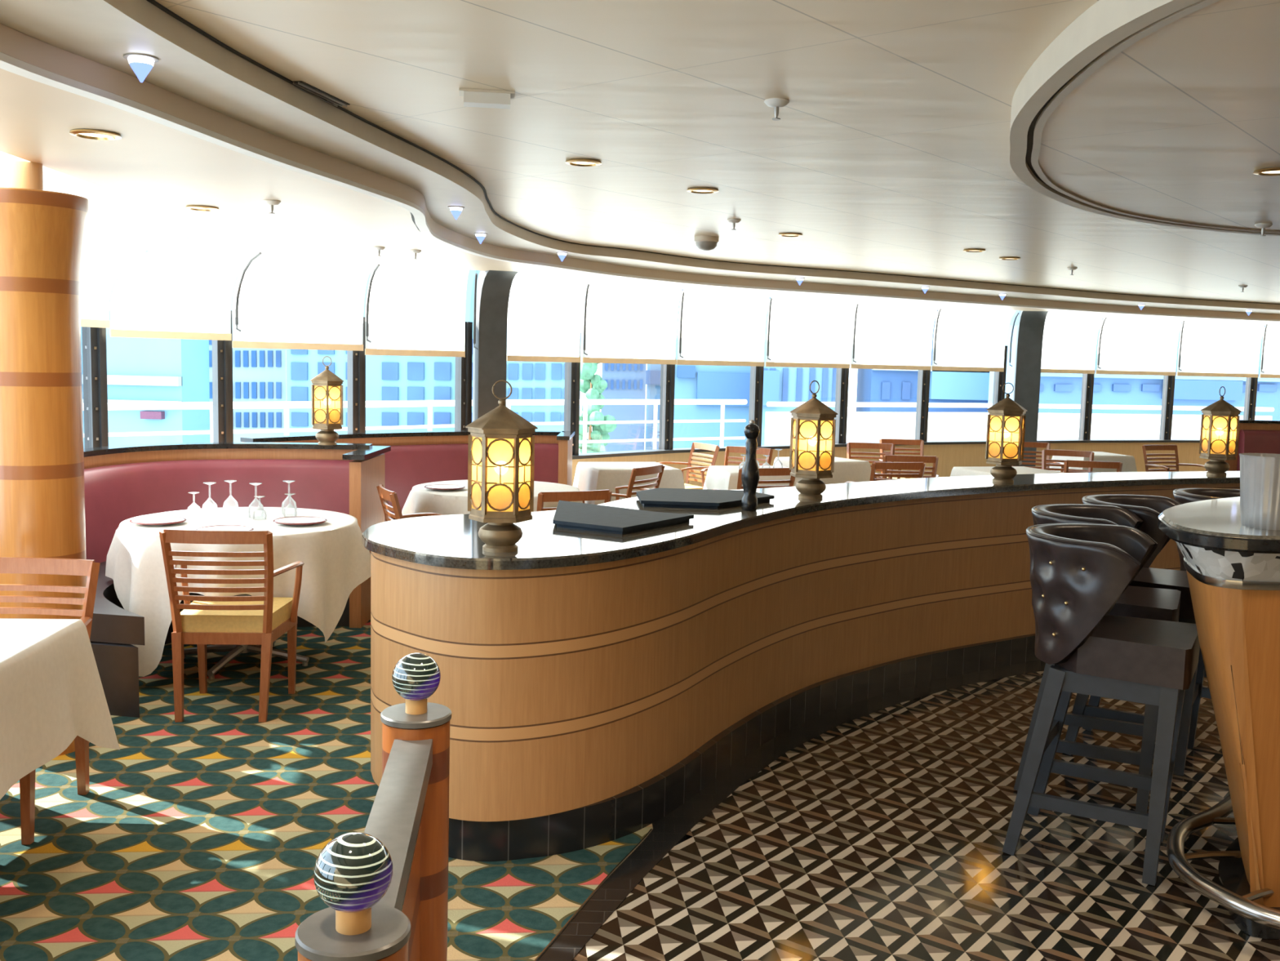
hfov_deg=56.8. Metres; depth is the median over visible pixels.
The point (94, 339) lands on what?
window frame
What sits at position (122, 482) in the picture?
banquette
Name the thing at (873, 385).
building
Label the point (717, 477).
tablecloth
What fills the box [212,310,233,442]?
window frame
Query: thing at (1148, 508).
bar stool
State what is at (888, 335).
window shade
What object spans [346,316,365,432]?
window frame
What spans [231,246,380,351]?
window shade
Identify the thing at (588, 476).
tablecloth
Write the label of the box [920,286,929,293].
lamp
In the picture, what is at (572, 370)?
window frame
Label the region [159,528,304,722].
dining chair
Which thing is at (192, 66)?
ceiling trim
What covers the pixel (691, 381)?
window
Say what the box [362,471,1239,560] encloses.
countertop
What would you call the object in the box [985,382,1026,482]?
lantern
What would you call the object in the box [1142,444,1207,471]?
dining chair
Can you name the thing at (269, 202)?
sprinkler
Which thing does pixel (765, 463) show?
wine glass
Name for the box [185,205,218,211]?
recessed light
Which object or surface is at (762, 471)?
dining chair
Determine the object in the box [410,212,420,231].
trim
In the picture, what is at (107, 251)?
window shade
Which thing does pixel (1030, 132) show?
trim
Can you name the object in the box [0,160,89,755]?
pillar
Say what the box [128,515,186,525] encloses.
plate
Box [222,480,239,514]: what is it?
wine glass
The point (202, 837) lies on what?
floor
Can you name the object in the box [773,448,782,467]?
wine glass
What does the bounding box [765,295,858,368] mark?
window shade
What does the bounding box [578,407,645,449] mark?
ground
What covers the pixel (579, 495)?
dining chair
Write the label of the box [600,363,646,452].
building
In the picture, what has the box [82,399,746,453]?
railing
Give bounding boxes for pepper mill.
[741,419,759,511]
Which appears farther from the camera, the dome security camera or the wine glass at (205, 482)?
the dome security camera
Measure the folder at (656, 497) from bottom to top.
0.028 m
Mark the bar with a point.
(1233, 568)
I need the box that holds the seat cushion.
[86,560,144,645]
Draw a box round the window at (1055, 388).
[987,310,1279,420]
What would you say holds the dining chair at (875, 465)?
on the floor at (202, 837)
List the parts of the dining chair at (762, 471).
backrest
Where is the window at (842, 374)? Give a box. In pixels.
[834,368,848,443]
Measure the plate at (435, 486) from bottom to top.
0.022 m
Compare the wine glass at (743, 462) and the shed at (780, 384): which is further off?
the shed at (780, 384)
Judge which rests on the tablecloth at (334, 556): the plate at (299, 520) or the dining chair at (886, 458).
the plate at (299, 520)
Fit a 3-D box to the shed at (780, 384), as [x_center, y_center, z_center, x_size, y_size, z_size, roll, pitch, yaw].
[10.709,-6.369,80.090,6.316,18.400,5.900,1,6,0]
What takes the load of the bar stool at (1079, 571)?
on the floor at (881, 835)
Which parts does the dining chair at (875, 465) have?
backrest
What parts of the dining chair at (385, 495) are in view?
backrest, arm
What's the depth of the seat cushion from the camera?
5.34 m
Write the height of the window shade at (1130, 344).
0.774 m
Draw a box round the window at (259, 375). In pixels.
[207,234,286,442]
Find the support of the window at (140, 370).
on the ground
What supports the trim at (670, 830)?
on the floor
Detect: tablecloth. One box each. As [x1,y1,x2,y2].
[0,618,119,799]
[105,506,370,676]
[401,480,582,518]
[573,462,684,504]
[702,465,802,489]
[773,456,871,484]
[950,466,1063,476]
[1049,451,1137,472]
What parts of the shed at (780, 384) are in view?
panel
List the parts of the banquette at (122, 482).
panel, cap rail, panel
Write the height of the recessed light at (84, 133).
0.012 m
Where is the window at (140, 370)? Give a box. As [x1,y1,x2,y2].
[80,217,209,448]
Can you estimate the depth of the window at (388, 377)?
81.70 m
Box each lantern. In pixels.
[310,355,343,444]
[465,379,537,552]
[789,380,837,498]
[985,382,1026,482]
[1199,386,1241,475]
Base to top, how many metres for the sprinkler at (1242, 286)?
0.061 m
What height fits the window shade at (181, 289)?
0.669 m
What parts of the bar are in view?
foot rail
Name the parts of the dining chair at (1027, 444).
backrest, arm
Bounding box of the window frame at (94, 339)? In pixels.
[81,326,108,448]
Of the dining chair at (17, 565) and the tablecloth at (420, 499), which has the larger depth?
the tablecloth at (420, 499)
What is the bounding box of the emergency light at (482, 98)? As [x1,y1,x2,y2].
[458,88,515,108]
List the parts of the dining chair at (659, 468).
arm, arm, backrest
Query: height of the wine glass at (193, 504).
0.125 m
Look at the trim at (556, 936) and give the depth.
3.64 m
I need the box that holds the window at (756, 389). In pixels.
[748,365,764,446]
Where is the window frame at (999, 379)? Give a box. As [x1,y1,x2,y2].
[992,345,1007,405]
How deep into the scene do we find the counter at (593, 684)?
4.42 m
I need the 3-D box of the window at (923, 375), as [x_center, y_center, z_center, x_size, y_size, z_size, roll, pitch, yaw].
[4.040,-1.313,14.491,1.218,1.695,0.470,-1,6,-25]
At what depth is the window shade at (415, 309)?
9.72 m
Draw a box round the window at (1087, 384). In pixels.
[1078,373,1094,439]
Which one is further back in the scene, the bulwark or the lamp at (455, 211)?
the bulwark
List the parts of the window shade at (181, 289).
pull chain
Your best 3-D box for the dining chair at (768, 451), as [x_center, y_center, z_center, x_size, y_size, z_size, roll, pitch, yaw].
[0.885,0.143,10.865,0.602,0.872,0.541,5,7,30]
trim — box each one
[0,0,1279,314]
[0,52,1279,321]
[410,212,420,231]
[533,828,652,960]
[537,659,1045,960]
[1009,0,1279,235]
[1025,61,1091,186]
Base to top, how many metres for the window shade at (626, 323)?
0.774 m
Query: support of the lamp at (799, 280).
attached to the ceiling trim at (192, 66)
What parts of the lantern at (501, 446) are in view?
glass pane, glass pane, glass pane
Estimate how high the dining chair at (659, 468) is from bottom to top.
0.872 m
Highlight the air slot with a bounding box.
[293,80,350,106]
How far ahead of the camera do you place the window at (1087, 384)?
15.63 m
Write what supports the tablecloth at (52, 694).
on the dining table
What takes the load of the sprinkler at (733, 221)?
attached to the ceiling at (888, 152)
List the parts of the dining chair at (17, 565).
leg, backrest, leg, arm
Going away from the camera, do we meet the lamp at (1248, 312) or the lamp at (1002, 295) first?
the lamp at (1002, 295)
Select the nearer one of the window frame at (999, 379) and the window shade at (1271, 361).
the window frame at (999, 379)
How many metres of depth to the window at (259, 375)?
87.73 m
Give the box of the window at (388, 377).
[286,259,479,435]
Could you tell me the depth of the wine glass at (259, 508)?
6.28 m
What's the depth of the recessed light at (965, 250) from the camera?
8.58 m
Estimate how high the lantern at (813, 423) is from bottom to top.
0.558 m
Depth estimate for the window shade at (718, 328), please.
12.38 m
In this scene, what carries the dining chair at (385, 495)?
on the floor at (202, 837)
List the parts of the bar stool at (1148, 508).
leg, leg, backrest, seat, leg, leg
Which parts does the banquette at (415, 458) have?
panel, cap rail, panel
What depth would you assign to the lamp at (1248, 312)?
14.38 m
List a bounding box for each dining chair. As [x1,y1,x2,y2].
[0,556,100,844]
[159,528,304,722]
[376,484,445,521]
[536,489,612,511]
[582,464,664,502]
[657,442,719,488]
[700,445,773,488]
[711,467,795,489]
[844,462,925,483]
[846,442,901,478]
[874,454,938,478]
[879,438,924,478]
[1011,441,1063,471]
[1041,448,1094,471]
[1063,459,1122,472]
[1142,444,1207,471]
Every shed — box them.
[761,295,836,444]
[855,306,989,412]
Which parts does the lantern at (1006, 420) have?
glass pane, glass pane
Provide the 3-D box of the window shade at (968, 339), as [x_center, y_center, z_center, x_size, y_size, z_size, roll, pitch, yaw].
[4.096,-1.716,14.403,1.369,0.774,0.315,-2,6,-27]
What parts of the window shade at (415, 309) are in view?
pull chain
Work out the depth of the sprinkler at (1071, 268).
9.89 m
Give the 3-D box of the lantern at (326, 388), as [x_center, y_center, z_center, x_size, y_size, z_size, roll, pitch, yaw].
[-1.979,-0.505,7.492,0.234,0.558,0.203,3,6,14]
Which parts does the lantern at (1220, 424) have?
glass pane, glass pane, glass pane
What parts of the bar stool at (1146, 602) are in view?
leg, backrest, seat, leg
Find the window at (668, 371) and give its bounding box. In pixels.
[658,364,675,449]
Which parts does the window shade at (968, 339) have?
pull chain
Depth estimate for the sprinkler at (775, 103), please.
3.88 m
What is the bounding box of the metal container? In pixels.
[1239,453,1279,529]
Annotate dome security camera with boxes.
[693,235,719,250]
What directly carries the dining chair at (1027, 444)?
on the floor at (202, 837)
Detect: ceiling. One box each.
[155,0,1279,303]
[1038,0,1279,231]
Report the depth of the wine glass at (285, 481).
6.52 m
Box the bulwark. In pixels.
[764,401,1274,444]
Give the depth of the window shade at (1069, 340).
15.23 m
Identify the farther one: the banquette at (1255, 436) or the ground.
the ground
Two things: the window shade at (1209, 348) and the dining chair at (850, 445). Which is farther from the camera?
the window shade at (1209, 348)
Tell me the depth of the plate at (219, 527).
5.86 m
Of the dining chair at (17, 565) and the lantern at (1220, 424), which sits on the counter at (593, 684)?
the lantern at (1220, 424)
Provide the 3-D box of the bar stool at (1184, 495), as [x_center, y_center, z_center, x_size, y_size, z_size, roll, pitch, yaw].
[2.755,0.613,5.529,0.561,1.104,0.560,6,8,40]
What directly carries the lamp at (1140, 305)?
attached to the ceiling trim at (192, 66)
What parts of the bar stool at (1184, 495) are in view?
backrest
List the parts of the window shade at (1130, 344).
pull chain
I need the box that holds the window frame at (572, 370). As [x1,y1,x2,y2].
[564,327,581,455]
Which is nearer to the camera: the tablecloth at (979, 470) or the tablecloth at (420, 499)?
the tablecloth at (420, 499)
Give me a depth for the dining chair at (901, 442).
12.81 m
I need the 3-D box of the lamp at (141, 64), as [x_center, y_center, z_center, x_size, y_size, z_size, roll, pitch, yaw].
[-1.359,-1.119,3.227,0.090,0.066,0.090,1,6,0]
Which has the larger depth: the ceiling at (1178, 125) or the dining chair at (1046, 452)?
the dining chair at (1046, 452)
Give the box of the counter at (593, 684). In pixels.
[361,471,1239,861]
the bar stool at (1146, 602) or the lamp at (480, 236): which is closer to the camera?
the bar stool at (1146, 602)
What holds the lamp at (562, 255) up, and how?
attached to the ceiling trim at (192, 66)
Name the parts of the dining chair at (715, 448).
arm, seat, arm, backrest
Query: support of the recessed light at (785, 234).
in the ceiling at (888, 152)
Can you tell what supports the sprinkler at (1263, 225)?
attached to the ceiling at (1178, 125)
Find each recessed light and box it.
[69,128,121,139]
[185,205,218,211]
[565,158,601,166]
[686,187,718,193]
[778,232,802,236]
[963,248,985,252]
[999,257,1020,259]
[1253,167,1279,175]
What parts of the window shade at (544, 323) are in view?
pull chain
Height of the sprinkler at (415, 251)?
0.061 m
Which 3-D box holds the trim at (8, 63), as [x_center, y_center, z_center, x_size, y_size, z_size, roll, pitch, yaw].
[2.699,-1.569,9.108,5.697,0.020,21.049,5,7,35]
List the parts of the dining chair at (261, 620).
leg, arm, leg, backrest, seat, seat rail, leg, arm, leg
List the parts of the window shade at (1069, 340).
pull chain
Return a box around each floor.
[0,619,653,960]
[572,671,1279,960]
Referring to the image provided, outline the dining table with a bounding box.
[183,593,309,679]
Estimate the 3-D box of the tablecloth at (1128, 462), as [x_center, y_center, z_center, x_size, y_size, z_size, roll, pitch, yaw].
[4.922,-0.031,12.900,0.770,0.526,0.770,0,6,-11]
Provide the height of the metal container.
0.215 m
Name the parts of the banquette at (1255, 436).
cap rail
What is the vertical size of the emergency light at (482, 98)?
0.042 m
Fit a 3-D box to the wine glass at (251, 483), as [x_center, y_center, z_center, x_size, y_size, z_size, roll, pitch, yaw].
[-2.058,0.106,6.348,0.084,0.186,0.084,1,6,0]
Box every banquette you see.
[83,442,391,717]
[240,430,574,521]
[1224,419,1279,471]
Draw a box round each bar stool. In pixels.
[1002,523,1199,885]
[1013,503,1181,813]
[1064,493,1204,776]
[1173,488,1239,698]
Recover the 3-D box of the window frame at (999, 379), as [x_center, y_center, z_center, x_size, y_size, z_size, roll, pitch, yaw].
[5.257,-1.345,15.093,1.490,1.695,0.474,-1,6,-25]
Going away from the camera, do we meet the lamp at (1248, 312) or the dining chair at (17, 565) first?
the dining chair at (17, 565)
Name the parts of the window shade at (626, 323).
pull chain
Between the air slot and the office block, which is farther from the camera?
the office block
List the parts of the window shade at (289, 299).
pull chain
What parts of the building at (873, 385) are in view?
panel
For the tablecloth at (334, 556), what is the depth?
5.85 m
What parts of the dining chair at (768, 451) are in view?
arm, backrest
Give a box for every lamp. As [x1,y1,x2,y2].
[123,53,159,82]
[447,205,464,219]
[473,232,487,244]
[555,252,568,261]
[795,277,804,284]
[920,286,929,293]
[999,293,1006,300]
[1137,303,1145,310]
[1245,310,1252,315]
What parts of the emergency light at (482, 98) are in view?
plate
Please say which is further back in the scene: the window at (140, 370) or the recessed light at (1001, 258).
the window at (140, 370)
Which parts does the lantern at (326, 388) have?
glass pane, glass pane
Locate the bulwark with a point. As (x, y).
(861, 427)
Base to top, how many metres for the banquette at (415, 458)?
1.060 m
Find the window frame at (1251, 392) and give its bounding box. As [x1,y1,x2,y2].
[1243,360,1259,419]
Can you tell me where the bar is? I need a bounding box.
[1157,496,1279,939]
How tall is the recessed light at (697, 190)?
0.012 m
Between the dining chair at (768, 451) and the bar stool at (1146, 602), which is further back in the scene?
the dining chair at (768, 451)
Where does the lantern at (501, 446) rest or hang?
on the counter at (593, 684)
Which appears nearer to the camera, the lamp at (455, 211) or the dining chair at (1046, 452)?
the lamp at (455, 211)
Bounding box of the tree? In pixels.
[578,351,617,453]
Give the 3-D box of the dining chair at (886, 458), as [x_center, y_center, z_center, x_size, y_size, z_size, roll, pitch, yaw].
[2.410,0.190,10.762,0.602,0.872,0.541,2,6,6]
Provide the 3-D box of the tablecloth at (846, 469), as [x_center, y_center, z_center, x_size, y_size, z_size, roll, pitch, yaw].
[1.719,0.059,11.258,0.794,0.526,0.795,-2,7,-28]
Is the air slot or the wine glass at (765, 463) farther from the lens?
the wine glass at (765, 463)
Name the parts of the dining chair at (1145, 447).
arm, backrest, arm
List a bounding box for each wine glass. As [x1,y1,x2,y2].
[186,491,201,515]
[201,481,217,516]
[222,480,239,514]
[248,482,264,516]
[252,495,266,519]
[280,480,297,514]
[283,493,297,516]
[738,454,746,469]
[761,455,770,467]
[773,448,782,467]
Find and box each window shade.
[0,151,115,194]
[77,192,181,233]
[80,217,217,328]
[109,235,262,340]
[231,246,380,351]
[364,260,478,356]
[506,274,589,362]
[582,280,684,364]
[676,288,772,366]
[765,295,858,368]
[850,301,941,369]
[931,306,1018,371]
[1040,311,1106,373]
[1095,315,1184,375]
[1176,318,1267,377]
[1259,321,1279,377]
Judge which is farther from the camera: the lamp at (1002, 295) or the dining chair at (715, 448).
the lamp at (1002, 295)
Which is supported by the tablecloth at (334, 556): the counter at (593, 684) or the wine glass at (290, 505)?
the wine glass at (290, 505)
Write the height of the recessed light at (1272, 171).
0.012 m
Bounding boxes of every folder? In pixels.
[552,500,693,534]
[635,488,774,508]
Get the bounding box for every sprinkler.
[262,199,280,213]
[373,246,385,256]
[408,249,421,259]
[727,218,741,230]
[764,97,789,119]
[1066,266,1077,275]
[1238,284,1247,292]
[1254,222,1272,235]
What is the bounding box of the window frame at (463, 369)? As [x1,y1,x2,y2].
[454,321,472,430]
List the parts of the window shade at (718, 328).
pull chain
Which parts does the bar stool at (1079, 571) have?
leg, leg, backrest, seat, leg, leg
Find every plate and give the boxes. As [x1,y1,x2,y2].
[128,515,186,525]
[195,524,253,530]
[273,515,327,525]
[424,484,465,490]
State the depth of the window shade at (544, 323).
10.68 m
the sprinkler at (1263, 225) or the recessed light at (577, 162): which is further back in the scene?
the sprinkler at (1263, 225)
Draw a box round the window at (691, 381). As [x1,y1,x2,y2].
[644,288,750,449]
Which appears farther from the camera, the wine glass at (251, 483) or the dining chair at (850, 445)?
the dining chair at (850, 445)
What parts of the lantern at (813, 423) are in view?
glass pane, glass pane, glass pane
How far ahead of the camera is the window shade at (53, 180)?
5.28 m
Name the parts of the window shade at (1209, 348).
pull chain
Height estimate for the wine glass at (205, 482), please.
0.186 m
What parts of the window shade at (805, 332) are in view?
pull chain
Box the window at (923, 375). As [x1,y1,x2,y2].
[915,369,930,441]
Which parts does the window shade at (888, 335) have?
pull chain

